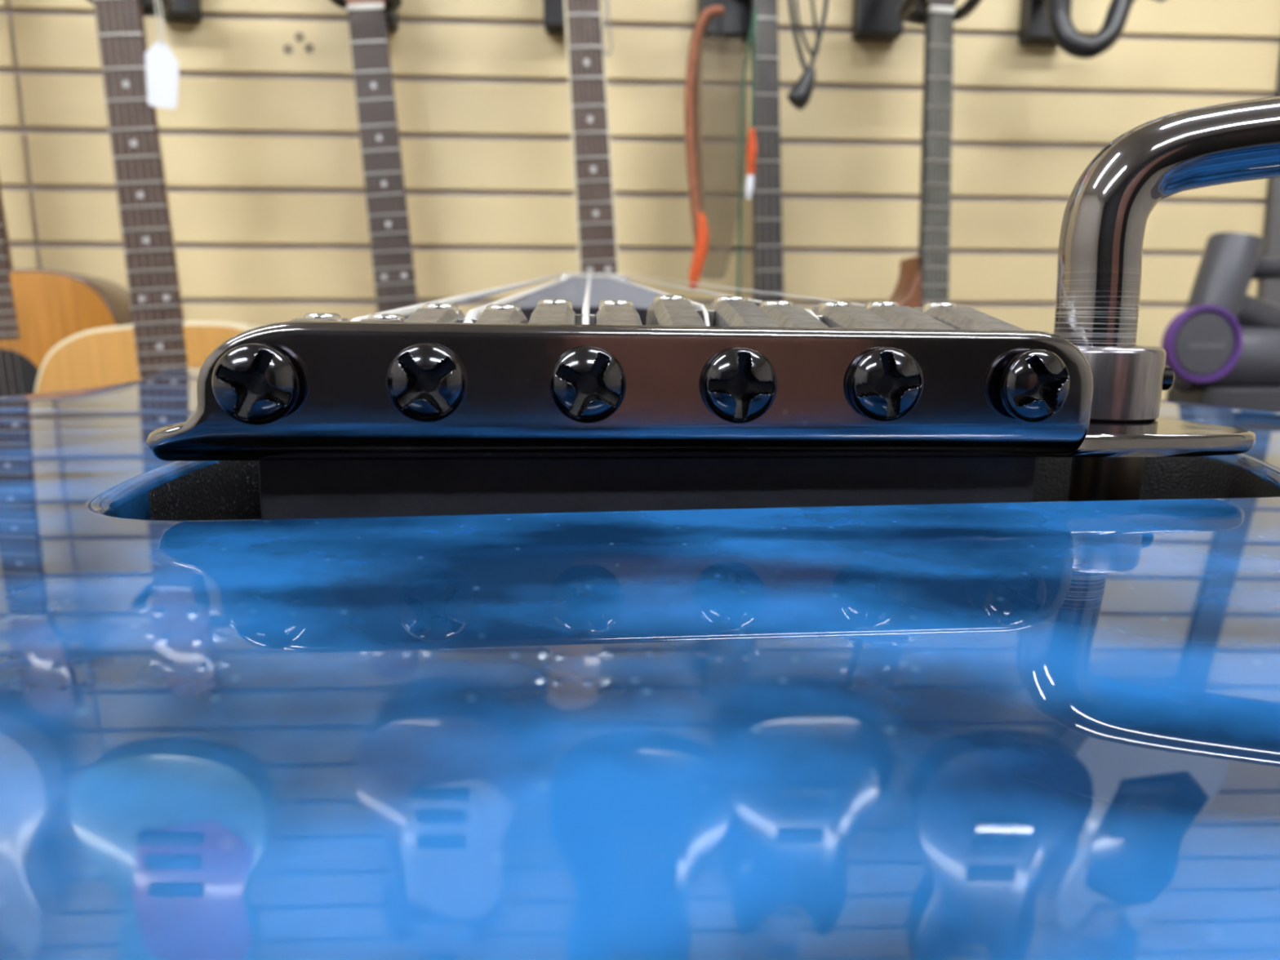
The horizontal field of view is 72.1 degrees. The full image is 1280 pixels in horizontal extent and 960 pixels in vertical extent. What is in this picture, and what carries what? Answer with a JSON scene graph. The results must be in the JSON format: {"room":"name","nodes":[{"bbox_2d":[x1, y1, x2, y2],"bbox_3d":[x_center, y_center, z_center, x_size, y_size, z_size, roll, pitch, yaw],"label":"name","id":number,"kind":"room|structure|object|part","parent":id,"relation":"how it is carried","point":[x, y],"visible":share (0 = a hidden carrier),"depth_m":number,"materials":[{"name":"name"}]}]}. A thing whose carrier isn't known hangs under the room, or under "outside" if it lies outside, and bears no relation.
{"room":"second-hand shop","nodes":[
{"label":"second-hand shop","id":0,"kind":"room"},
{"bbox_2d":[345,0,417,319],"bbox_3d":[-0.281,-0.275,1.107,0.320,0.953,0.056,0,8,-3],"label":"electric guitar","id":1,"kind":"object","parent":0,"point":[395,286],"visible":0.17,"depth_m":1.07,"materials":[{"name":"brown wood"}]},
{"bbox_2d":[0,0,1279,400],"bbox_3d":[0.025,-0.539,1.171,5.000,2.750,0.061,0,8,-3],"label":"wall","id":2,"kind":"structure","parent":0,"point":[260,144],"depth_m":1.15,"materials":[{"name":"beige"}]},
{"bbox_2d":[0,185,133,395],"bbox_3d":[-0.753,-0.268,1.071,0.390,1.043,0.092,0,8,-3],"label":"acoustic guitar","id":3,"kind":"object","parent":2,"relation":"hanging from","point":[40,308],"visible":0.28,"depth_m":1.05,"materials":[{"name":"brown wood"}]},
{"bbox_2d":[87,0,202,22],"bbox_3d":[-0.558,-0.587,0.997,0.087,0.131,0.200,0,8,-3],"label":"hanger","id":4,"kind":"object","parent":2,"relation":"attached to","point":[180,11],"visible":0.52,"depth_m":1.07,"materials":[{"name":"black plastic"}]},
{"bbox_2d":[34,0,258,392],"bbox_3d":[-0.515,-0.187,1.008,0.390,1.030,0.084,0,8,-3],"label":"acoustic guitar","id":5,"kind":"object","parent":4,"relation":"hanging from","point":[158,339],"visible":0.27,"depth_m":0.96,"materials":[{"name":"brown wood"}]},
{"bbox_3d":[-0.562,-0.578,1.022,0.016,0.098,0.098,-1,8,-7],"label":"stem","id":6,"kind":"part","parent":4,"relation":"part of","materials":[{"name":"black plastic"}]},
{"bbox_2d":[144,0,179,109],"bbox_3d":[-0.506,-0.468,0.930,0.035,0.146,0.008,0,8,1],"label":"price tag","id":7,"kind":"object","parent":4,"relation":"hanging from","point":[162,66],"visible":1,"depth_m":0.93,"materials":[{"name":"white paper"}]},
{"bbox_2d":[329,0,402,31],"bbox_3d":[-0.326,-0.607,1.047,0.087,0.095,0.125,0,8,-3],"label":"hanger","id":8,"kind":"object","parent":2,"relation":"attached to","point":[391,6],"visible":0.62,"depth_m":1.06,"materials":[{"name":"black plastic"}]},
{"bbox_2d":[543,0,565,33],"bbox_3d":[-0.070,-0.605,1.025,0.091,0.095,0.200,0,8,-3],"label":"hanger","id":9,"kind":"object","parent":2,"relation":"attached to","point":[553,10],"visible":0.55,"depth_m":1.10,"materials":[{"name":"black plastic"}]},
{"bbox_2d":[563,0,619,274],"bbox_3d":[-0.029,-0.256,1.027,0.320,0.968,0.056,-1,8,-7],"label":"electric guitar","id":10,"kind":"object","parent":9,"relation":"hanging from","point":[591,145],"visible":0.12,"depth_m":0.99,"materials":[{"name":"beige wood"}]},
{"bbox_2d":[601,0,612,55],"bbox_3d":[-0.037,-0.502,0.966,0.012,0.069,0.002,0,8,-3],"label":"loop","id":11,"kind":"object","parent":9,"relation":"hanging from","point":[607,10],"visible":1,"depth_m":0.97,"materials":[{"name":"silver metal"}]},
{"bbox_2d":[697,0,751,42],"bbox_3d":[0.136,-0.606,1.075,0.116,0.095,0.125,0,8,-3],"label":"hanger","id":12,"kind":"object","parent":2,"relation":"attached to","point":[736,17],"visible":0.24,"depth_m":1.11,"materials":[{"name":"black plastic"}]},
{"bbox_2d":[684,5,724,288],"bbox_3d":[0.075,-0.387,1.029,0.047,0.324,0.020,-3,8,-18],"label":"cord","id":13,"kind":"object","parent":12,"relation":"hanging from","point":[700,229],"visible":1,"depth_m":1.02,"materials":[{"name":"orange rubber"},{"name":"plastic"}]},
{"bbox_2d":[711,16,724,40],"bbox_3d":[0.097,-0.406,1.083,0.071,0.311,0.016,0,8,-3],"label":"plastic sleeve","id":14,"kind":"object","parent":12,"relation":"hanging from","point":[718,18],"visible":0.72,"depth_m":1.06,"materials":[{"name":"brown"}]},
{"bbox_2d":[737,12,755,296],"bbox_3d":[0.126,-0.376,1.046,0.019,0.340,0.004,-3,8,-18],"label":"cord","id":15,"kind":"object","parent":12,"relation":"hanging from","point":[753,14],"visible":0.94,"depth_m":1.04,"materials":[{"name":"plastic"}]},
{"bbox_2d":[745,5,757,199],"bbox_3d":[0.129,-0.435,1.014,0.012,0.214,0.016,0,8,-3],"label":"cord","id":16,"kind":"object","parent":12,"relation":"hanging from","point":[752,144],"visible":1,"depth_m":1.01,"materials":[{"name":"orange fabric"}]},
{"bbox_3d":[0.131,-0.473,1.011,0.003,0.138,0.012,3,8,23],"label":"cord","id":17,"kind":"part","parent":16,"relation":"part of","materials":[{"name":"plastic"}]},
{"bbox_2d":[751,0,784,306],"bbox_3d":[0.176,-0.271,1.139,0.320,1.069,0.056,-2,8,-11],"label":"bass guitar","id":18,"kind":"object","parent":12,"relation":"hanging from","point":[767,232],"visible":0.12,"depth_m":1.10,"materials":[{"name":"wood"}]},
{"bbox_2d":[851,0,982,40],"bbox_3d":[0.331,-0.598,1.051,0.097,0.117,0.200,0,8,-3],"label":"hanger","id":19,"kind":"object","parent":2,"relation":"attached to","point":[872,20],"visible":0.74,"depth_m":1.12,"materials":[{"name":"black plastic"}]},
{"bbox_3d":[0.323,-0.587,1.076,0.017,0.084,0.100,-3,8,-18],"label":"stem","id":20,"kind":"part","parent":19,"relation":"part of","materials":[{"name":"black plastic"}]},
{"bbox_2d":[887,0,956,307],"bbox_3d":[0.342,-0.258,1.048,0.320,0.919,0.056,-3,8,-13],"label":"electric guitar","id":21,"kind":"object","parent":19,"relation":"hanging from","point":[924,277],"visible":0.22,"depth_m":1.01,"materials":[{"name":"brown wood"}]},
{"bbox_2d":[1018,0,1164,58],"bbox_3d":[0.552,-0.580,1.085,0.145,0.159,0.163,0,8,-3],"label":"hanger","id":22,"kind":"object","parent":2,"relation":"attached to","point":[1042,22],"visible":1,"depth_m":1.03,"materials":[{"name":"black plastic"}]},
{"bbox_2d":[1257,53,1279,305],"bbox_3d":[0.884,-0.541,1.187,0.042,2.750,0.014,0,8,-3],"label":"trim","id":23,"kind":"structure","parent":2,"relation":"attached to","point":[1268,291],"depth_m":1.21,"materials":[{"name":"grey"}]},
{"bbox_2d":[786,0,828,110],"bbox_3d":[0.187,-0.491,0.986,0.049,0.145,0.026,0,8,-3],"label":"cable","id":24,"kind":"object","parent":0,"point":[799,95],"visible":1,"depth_m":0.98,"materials":[{"name":"black plastic"}]},
{"bbox_3d":[0.187,-0.510,0.983,0.049,0.106,0.005,0,8,-3],"label":"cord","id":25,"kind":"part","parent":24,"relation":"part of","materials":[{"name":"black plastic"}]},
{"bbox_3d":[0.162,1.158,-0.863,5.000,0.060,4.560,0,8,-3],"label":"floor","id":26,"kind":"structure","parent":0,"visible":0},
{"bbox_3d":[0.767,0.387,1.116,0.380,0.930,0.381,0,8,-3],"label":"upper cabinet","id":27,"kind":"object","parent":26,"relation":"on","visible":0},
{"bbox_2d":[1161,231,1279,411],"bbox_3d":[0.712,-0.179,1.031,0.255,0.214,0.099,0,8,-3],"label":"vacuum","id":28,"kind":"object","parent":27,"relation":"on","point":[1224,348],"visible":0.94,"depth_m":1.00,"materials":[{"name":"plastic"}]},
{"bbox_2d":[1189,342,1224,347],"bbox_3d":[0.632,-0.150,0.981,0.040,0.005,0.001,0,8,-3],"label":"print","id":29,"kind":"object","parent":28,"relation":"attached to","point":[1191,344],"depth_m":0.98,"materials":[{"name":"grey"}]},
{"bbox_3d":[0.766,-0.218,1.034,0.146,0.093,0.028,0,8,-3],"label":"handle","id":30,"kind":"part","parent":28,"relation":"part of","materials":[{"name":"grey plastic"}]},
{"bbox_3d":[-0.010,0.508,0.231,1.120,0.930,0.660,0,8,-3],"label":"workbench","id":31,"kind":"object","parent":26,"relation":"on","visible":0},
{"bbox_2d":[0,96,1279,959],"bbox_3d":[-0.060,-0.059,0.398,0.338,0.129,0.942,-1,8,-10],"label":"electric guitar","id":32,"kind":"object","parent":31,"relation":"on","point":[584,616],"visible":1,"depth_m":0.04,"materials":[{"name":"blue paint"}]},
{"bbox_3d":[0.008,-0.008,0.073,0.082,0.009,0.031,0,10,-3],"label":"bridge plate","id":33,"kind":"part","parent":32,"relation":"part of","materials":[{"name":"black metal"}]},
{"bbox_2d":[1067,457,1144,501],"bbox_3d":[0.043,0.007,0.082,0.006,0.022,0.006,0,10,-3],"label":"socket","id":34,"kind":"object","parent":32,"relation":"attached to","point":[1089,478],"depth_m":0.08,"materials":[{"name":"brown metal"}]},
{"bbox_3d":[0.094,-0.022,0.073,0.115,0.035,0.007,1,8,4],"label":"tremolo arm","id":35,"kind":"part","parent":32,"relation":"part of","materials":[{"name":"silver metal"}]}
]}

